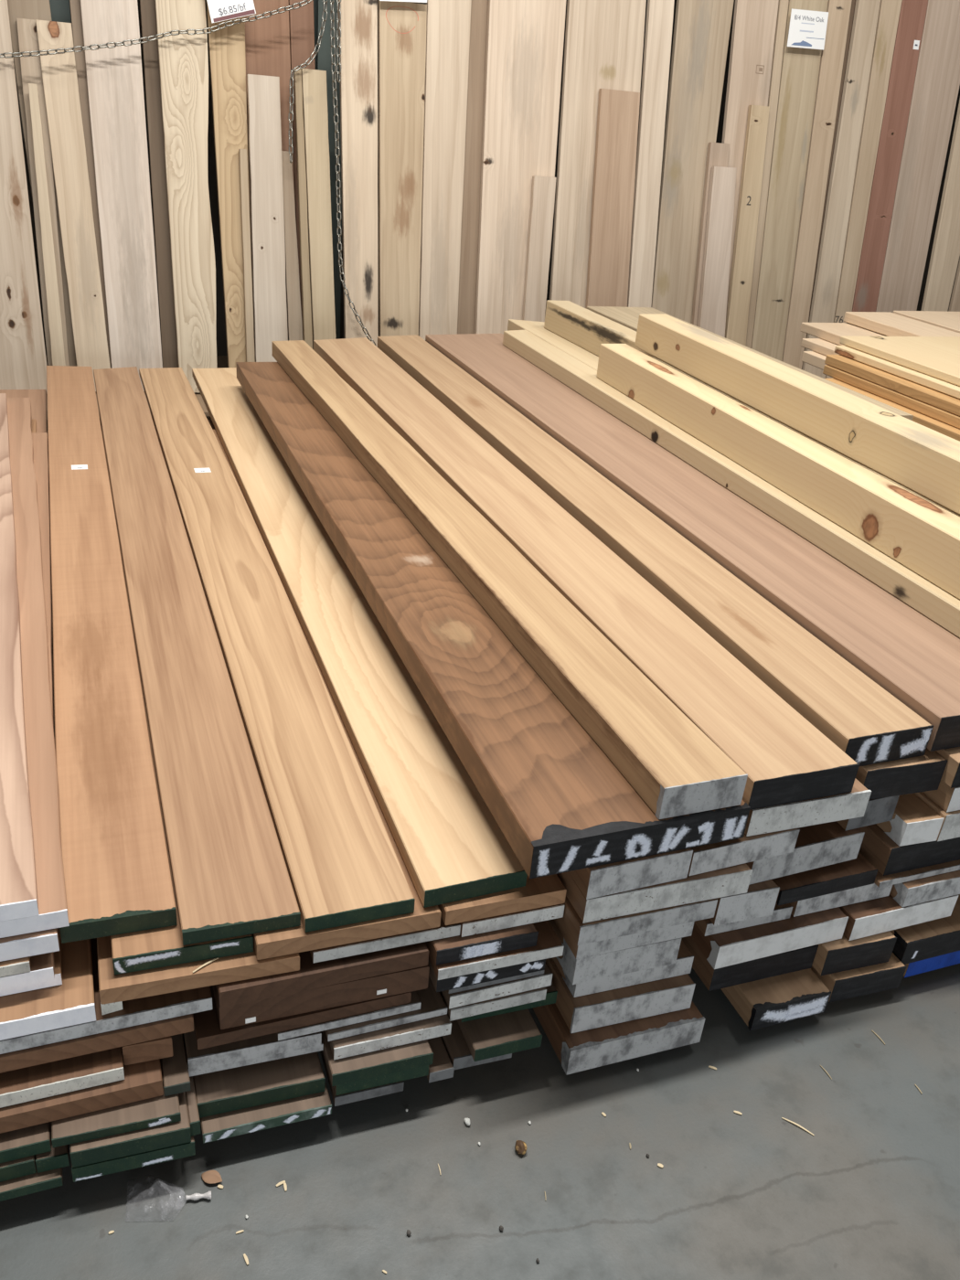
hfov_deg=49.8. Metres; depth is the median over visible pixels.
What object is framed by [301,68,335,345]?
leaning board
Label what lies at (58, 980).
board
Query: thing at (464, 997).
board
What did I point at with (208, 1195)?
plastic bag
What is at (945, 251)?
leaning board
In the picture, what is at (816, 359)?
board
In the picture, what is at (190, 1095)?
board
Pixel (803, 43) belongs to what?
picture
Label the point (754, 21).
leaning board
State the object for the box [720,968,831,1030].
board
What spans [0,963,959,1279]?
floor
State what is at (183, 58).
leaning board
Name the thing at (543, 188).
leaning board
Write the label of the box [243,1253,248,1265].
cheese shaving
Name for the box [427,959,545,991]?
board
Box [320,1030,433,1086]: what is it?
board
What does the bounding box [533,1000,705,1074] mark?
board
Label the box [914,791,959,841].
board
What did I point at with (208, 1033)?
board
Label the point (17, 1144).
board
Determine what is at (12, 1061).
board
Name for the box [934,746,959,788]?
board
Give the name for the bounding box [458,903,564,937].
board
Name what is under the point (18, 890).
board
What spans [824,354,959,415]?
board
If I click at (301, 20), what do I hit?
leaning board
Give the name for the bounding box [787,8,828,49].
price sign
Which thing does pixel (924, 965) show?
board
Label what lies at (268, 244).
leaning board
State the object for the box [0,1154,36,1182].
board
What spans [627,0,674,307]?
leaning board
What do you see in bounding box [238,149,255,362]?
leaning board
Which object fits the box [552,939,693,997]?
board
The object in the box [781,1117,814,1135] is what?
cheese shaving
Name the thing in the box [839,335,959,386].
board
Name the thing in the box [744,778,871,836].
board
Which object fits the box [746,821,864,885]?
board
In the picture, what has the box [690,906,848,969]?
board
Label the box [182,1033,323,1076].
board
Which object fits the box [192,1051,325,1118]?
board
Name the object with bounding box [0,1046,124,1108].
board
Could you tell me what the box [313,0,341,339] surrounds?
steel post
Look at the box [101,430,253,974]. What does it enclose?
board
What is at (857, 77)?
leaning board
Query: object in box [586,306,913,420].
board
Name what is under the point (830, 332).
board
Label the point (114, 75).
leaning board
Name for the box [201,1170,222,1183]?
chip
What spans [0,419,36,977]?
board
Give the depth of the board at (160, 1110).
1.52 m
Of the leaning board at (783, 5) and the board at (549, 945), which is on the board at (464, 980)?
the board at (549, 945)
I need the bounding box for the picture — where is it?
[791,40,811,46]
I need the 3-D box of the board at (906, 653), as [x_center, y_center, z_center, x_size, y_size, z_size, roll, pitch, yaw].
[0.469,-0.586,3.287,0.374,0.074,3.220,-5,30,-20]
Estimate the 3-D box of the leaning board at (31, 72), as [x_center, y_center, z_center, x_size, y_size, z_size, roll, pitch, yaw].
[-1.885,-1.842,4.480,0.095,1.472,0.235,-2,29,-15]
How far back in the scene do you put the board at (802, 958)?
1.94 m
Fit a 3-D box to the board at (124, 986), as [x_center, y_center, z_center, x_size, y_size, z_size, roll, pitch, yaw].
[-0.902,-0.137,2.695,0.291,0.029,2.814,-6,30,-20]
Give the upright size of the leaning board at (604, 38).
2.373 m
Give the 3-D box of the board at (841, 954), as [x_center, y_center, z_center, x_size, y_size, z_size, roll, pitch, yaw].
[0.263,-0.009,3.063,0.157,0.063,2.671,-6,30,-20]
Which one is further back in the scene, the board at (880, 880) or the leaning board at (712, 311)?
the leaning board at (712, 311)
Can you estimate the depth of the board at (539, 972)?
1.73 m
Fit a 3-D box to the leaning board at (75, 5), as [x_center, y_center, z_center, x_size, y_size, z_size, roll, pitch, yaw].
[-1.677,-2.270,4.397,0.057,2.338,0.340,-6,30,-20]
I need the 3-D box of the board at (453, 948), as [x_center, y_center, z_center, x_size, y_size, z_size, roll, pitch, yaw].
[-0.443,-0.102,2.762,0.176,0.030,2.630,-6,30,-20]
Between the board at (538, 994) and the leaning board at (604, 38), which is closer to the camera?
the board at (538, 994)
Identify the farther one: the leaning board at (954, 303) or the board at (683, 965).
the leaning board at (954, 303)
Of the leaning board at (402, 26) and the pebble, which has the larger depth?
the leaning board at (402, 26)
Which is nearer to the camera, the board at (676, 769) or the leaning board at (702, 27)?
the board at (676, 769)
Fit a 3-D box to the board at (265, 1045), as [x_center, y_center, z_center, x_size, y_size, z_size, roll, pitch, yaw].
[-0.839,0.007,2.775,0.208,0.027,2.802,-6,30,-20]
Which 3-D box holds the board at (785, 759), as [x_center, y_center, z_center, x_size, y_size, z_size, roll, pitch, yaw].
[-0.028,-0.515,3.123,0.246,0.059,3.325,-6,30,-20]
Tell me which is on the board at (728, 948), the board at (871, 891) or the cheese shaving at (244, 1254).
the board at (871, 891)
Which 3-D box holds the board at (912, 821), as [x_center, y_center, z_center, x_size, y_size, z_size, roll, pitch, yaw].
[0.397,-0.218,2.975,0.084,0.054,2.519,-6,30,-20]
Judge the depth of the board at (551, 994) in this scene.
1.79 m
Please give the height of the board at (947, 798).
0.056 m
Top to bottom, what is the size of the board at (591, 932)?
0.039 m
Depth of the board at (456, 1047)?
1.75 m
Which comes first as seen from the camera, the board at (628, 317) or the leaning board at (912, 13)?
the board at (628, 317)
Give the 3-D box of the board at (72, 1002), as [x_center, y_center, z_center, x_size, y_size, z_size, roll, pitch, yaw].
[-1.197,-0.057,2.542,0.364,0.032,2.681,-6,30,-20]
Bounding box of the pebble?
[464,1118,470,1125]
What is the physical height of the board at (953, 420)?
0.035 m
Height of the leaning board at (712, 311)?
1.128 m
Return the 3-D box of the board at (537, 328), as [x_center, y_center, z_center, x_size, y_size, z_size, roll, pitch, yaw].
[0.727,-0.704,3.413,0.161,0.059,3.119,-5,30,-20]
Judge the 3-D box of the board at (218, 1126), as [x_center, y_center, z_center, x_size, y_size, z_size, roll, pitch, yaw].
[-0.800,0.131,2.720,0.199,0.020,2.715,-6,30,-20]
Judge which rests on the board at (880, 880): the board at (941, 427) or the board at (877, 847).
the board at (877, 847)
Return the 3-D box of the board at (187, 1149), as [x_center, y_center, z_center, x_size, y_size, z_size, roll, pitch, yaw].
[-0.971,0.166,2.614,0.174,0.030,2.650,-6,30,-20]
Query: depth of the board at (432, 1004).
1.70 m
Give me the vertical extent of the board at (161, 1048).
0.040 m
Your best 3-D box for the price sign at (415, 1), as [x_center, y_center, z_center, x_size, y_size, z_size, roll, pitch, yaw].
[-0.338,-2.892,4.560,0.226,0.145,0.019,-6,30,-21]
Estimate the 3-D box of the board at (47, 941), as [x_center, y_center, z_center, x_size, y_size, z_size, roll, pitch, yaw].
[-1.183,-0.107,2.430,0.324,0.032,2.427,-6,30,-20]
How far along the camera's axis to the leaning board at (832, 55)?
5.67 m
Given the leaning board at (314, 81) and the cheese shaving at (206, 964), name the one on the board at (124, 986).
the cheese shaving at (206, 964)
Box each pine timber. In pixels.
[544,299,653,357]
[596,343,959,599]
[634,313,959,514]
[652,356,959,517]
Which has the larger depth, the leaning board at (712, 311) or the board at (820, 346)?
the leaning board at (712, 311)
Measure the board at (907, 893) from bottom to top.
0.046 m
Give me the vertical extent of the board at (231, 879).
0.025 m
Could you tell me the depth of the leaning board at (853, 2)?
5.62 m
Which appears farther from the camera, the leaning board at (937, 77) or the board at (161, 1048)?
the leaning board at (937, 77)
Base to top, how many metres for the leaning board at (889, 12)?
2.430 m
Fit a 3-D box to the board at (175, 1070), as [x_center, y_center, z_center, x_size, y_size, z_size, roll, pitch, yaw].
[-0.908,0.082,2.625,0.038,0.018,2.595,-6,30,-20]
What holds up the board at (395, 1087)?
on the bearer
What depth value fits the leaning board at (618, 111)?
5.23 m
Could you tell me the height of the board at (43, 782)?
0.030 m
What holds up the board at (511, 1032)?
on the board at (456, 1047)
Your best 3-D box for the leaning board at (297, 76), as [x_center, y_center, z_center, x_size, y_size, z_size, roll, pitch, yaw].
[-0.819,-1.875,4.823,0.044,1.387,0.218,-9,31,-26]
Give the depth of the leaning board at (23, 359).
4.43 m
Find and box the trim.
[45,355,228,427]
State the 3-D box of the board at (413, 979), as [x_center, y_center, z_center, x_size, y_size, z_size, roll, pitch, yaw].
[-0.685,-0.026,2.680,0.334,0.049,2.570,-6,30,-20]
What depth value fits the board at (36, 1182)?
1.49 m
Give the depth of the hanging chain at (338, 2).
4.50 m
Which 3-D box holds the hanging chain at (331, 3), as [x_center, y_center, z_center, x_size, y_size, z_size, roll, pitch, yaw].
[-0.577,-2.081,4.714,0.334,1.552,0.100,17,30,21]
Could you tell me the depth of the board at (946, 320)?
4.79 m
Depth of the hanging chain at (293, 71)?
4.54 m
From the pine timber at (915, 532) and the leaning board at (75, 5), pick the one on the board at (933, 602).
the pine timber at (915, 532)
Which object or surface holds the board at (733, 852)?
on the board at (733, 880)
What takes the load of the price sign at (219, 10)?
attached to the leaning board at (227, 45)
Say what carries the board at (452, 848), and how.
on the board at (546, 890)
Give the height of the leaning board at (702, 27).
2.366 m
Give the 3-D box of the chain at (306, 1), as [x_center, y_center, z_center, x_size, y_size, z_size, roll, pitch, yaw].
[-1.388,-2.533,4.265,1.432,0.367,0.026,-7,30,-22]
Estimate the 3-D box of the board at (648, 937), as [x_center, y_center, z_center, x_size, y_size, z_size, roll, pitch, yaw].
[-0.227,-0.147,2.913,0.221,0.034,2.844,-6,30,-20]
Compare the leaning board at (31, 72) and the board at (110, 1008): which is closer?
the board at (110, 1008)
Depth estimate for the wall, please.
5.46 m
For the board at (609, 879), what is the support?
on the board at (733, 880)
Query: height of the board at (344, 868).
0.028 m
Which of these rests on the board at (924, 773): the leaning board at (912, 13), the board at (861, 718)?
the board at (861, 718)
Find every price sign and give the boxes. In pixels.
[206,0,255,22]
[379,0,426,2]
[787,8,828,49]
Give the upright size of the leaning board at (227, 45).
2.480 m
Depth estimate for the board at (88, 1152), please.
1.52 m
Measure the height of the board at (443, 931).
0.022 m
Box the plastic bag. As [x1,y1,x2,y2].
[150,1178,211,1200]
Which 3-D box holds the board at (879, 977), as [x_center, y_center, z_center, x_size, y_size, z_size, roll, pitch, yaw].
[0.238,-0.015,3.198,0.164,0.056,2.952,-6,30,-20]
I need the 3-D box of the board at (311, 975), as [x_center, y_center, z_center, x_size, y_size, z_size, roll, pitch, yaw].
[-0.737,-0.135,2.788,0.331,0.032,2.877,-6,30,-20]
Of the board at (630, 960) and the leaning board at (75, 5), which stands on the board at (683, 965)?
the board at (630, 960)
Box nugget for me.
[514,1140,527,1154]
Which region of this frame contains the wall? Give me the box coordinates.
[13,0,959,355]
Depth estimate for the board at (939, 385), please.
3.79 m
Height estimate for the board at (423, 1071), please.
0.026 m
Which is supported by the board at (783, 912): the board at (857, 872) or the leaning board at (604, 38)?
the board at (857, 872)
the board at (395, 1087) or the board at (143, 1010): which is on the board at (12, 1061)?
the board at (143, 1010)
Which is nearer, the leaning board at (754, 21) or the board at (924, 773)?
the board at (924, 773)
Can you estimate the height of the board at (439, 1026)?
0.025 m
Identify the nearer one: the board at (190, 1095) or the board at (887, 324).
the board at (190, 1095)
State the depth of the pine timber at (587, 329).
4.21 m
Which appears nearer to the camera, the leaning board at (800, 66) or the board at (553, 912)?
the board at (553, 912)
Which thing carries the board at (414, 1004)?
on the board at (432, 1004)
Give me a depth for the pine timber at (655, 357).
2.83 m
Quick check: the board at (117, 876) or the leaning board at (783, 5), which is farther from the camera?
the leaning board at (783, 5)
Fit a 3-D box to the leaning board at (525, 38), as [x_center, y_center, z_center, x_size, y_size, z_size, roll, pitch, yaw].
[0.199,-2.456,5.010,0.410,2.408,0.349,-6,30,-20]
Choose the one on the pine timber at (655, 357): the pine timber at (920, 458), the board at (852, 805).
the pine timber at (920, 458)
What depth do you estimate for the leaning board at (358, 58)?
4.78 m
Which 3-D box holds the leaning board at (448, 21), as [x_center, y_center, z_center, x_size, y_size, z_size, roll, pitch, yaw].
[-0.161,-2.447,4.867,0.215,2.464,0.375,-3,29,-16]
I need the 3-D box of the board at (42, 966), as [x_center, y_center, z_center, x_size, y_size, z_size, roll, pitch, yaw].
[-1.313,-0.234,2.751,0.306,0.024,3.182,-6,30,-20]
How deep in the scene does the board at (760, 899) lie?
1.85 m
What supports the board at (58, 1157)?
on the board at (36, 1182)
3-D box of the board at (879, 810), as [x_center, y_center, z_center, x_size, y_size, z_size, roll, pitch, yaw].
[0.294,-0.262,2.958,0.110,0.061,2.533,-6,30,-20]
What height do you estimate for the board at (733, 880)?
0.050 m
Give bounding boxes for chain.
[0,0,312,58]
[288,0,328,163]
[330,0,376,346]
[336,0,341,82]
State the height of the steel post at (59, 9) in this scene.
3.600 m
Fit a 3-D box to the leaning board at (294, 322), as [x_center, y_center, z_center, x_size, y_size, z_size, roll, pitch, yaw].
[-0.882,-1.729,4.894,0.080,1.054,0.176,-9,31,-25]
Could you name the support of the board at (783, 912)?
on the board at (728, 948)
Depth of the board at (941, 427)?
3.60 m
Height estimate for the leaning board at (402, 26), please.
1.691 m
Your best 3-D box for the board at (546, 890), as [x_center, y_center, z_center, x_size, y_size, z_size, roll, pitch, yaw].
[-0.398,-0.150,2.736,0.212,0.030,2.551,-6,30,-20]
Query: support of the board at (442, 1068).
on the bearer
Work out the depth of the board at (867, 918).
1.99 m
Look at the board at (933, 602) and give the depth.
2.86 m
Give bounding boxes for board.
[0,0,47,394]
[0,389,54,990]
[0,393,39,921]
[0,397,69,938]
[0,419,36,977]
[0,432,59,961]
[0,434,62,996]
[0,938,95,1040]
[0,938,212,1054]
[0,1013,193,1073]
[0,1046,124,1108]
[0,1046,163,1133]
[0,1121,51,1162]
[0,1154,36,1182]
[0,1167,63,1201]
[7,0,76,366]
[16,17,69,366]
[28,83,65,365]
[35,19,110,391]
[35,1121,69,1173]
[46,365,177,943]
[51,1058,181,1147]
[69,0,111,368]
[70,1091,191,1167]
[71,1135,195,1182]
[80,0,162,391]
[93,366,300,945]
[96,425,299,1004]
[100,1001,122,1014]
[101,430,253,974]
[122,1035,173,1065]
[138,367,415,932]
[139,0,178,367]
[152,419,460,962]
[155,0,217,392]
[155,429,441,959]
[160,1033,190,1096]
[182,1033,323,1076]
[183,1025,321,1071]
[184,1076,200,1136]
[192,367,527,907]
[192,985,411,1049]
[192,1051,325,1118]
[199,1084,331,1143]
[205,0,251,367]
[212,964,429,1029]
[215,941,428,1007]
[235,362,750,878]
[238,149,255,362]
[244,0,296,358]
[246,74,287,362]
[271,340,747,819]
[276,991,421,1040]
[281,150,303,341]
[288,0,315,349]
[293,68,312,348]
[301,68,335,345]
[313,337,859,810]
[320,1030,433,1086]
[320,1050,404,1106]
[324,975,447,1041]
[329,1013,451,1059]
[333,1065,428,1095]
[338,0,378,347]
[377,0,426,336]
[377,334,933,766]
[418,0,471,340]
[425,333,959,751]
[425,920,564,980]
[426,923,538,965]
[426,1036,454,1082]
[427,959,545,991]
[437,874,566,925]
[439,986,546,1021]
[440,1019,511,1069]
[441,963,552,1008]
[447,969,543,993]
[456,1008,542,1061]
[457,0,488,334]
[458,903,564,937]
[459,981,557,1022]
[474,0,566,334]
[502,330,959,638]
[507,319,598,371]
[522,175,556,321]
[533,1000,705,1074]
[545,957,695,1033]
[547,918,681,984]
[549,0,646,308]
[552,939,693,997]
[553,917,694,959]
[556,863,752,923]
[561,896,717,945]
[568,847,693,899]
[585,88,639,309]
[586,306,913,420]
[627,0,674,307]
[650,0,734,323]
[681,936,818,991]
[687,828,799,875]
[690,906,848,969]
[691,142,729,326]
[694,902,792,936]
[697,166,736,337]
[708,879,779,926]
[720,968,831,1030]
[721,0,778,316]
[725,105,769,345]
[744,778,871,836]
[745,0,789,348]
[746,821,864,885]
[751,0,828,361]
[772,852,878,905]
[781,0,852,369]
[789,883,892,917]
[800,322,887,345]
[800,338,839,355]
[801,0,856,366]
[801,0,880,378]
[801,351,826,370]
[810,952,906,1002]
[811,930,896,975]
[822,364,959,428]
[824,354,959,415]
[824,378,959,441]
[825,0,902,378]
[834,345,959,398]
[836,795,899,830]
[838,894,958,940]
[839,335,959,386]
[843,311,959,336]
[851,0,927,311]
[855,747,947,799]
[858,823,959,875]
[874,859,959,887]
[875,0,959,312]
[876,793,944,846]
[889,869,959,906]
[889,894,959,964]
[893,310,959,332]
[903,950,959,977]
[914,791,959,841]
[921,99,959,311]
[922,779,959,812]
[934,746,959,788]
[948,258,959,311]
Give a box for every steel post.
[49,0,71,22]
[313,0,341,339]
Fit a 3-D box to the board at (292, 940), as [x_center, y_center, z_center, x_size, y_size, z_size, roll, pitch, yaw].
[-0.653,-0.141,2.681,0.292,0.032,2.616,-6,30,-20]
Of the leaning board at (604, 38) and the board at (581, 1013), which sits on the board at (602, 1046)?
the board at (581, 1013)
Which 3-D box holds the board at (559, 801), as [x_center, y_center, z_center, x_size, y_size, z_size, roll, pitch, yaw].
[-0.273,-0.384,2.925,0.397,0.064,3.080,-6,30,-20]
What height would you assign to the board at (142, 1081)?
0.032 m
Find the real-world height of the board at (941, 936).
0.059 m

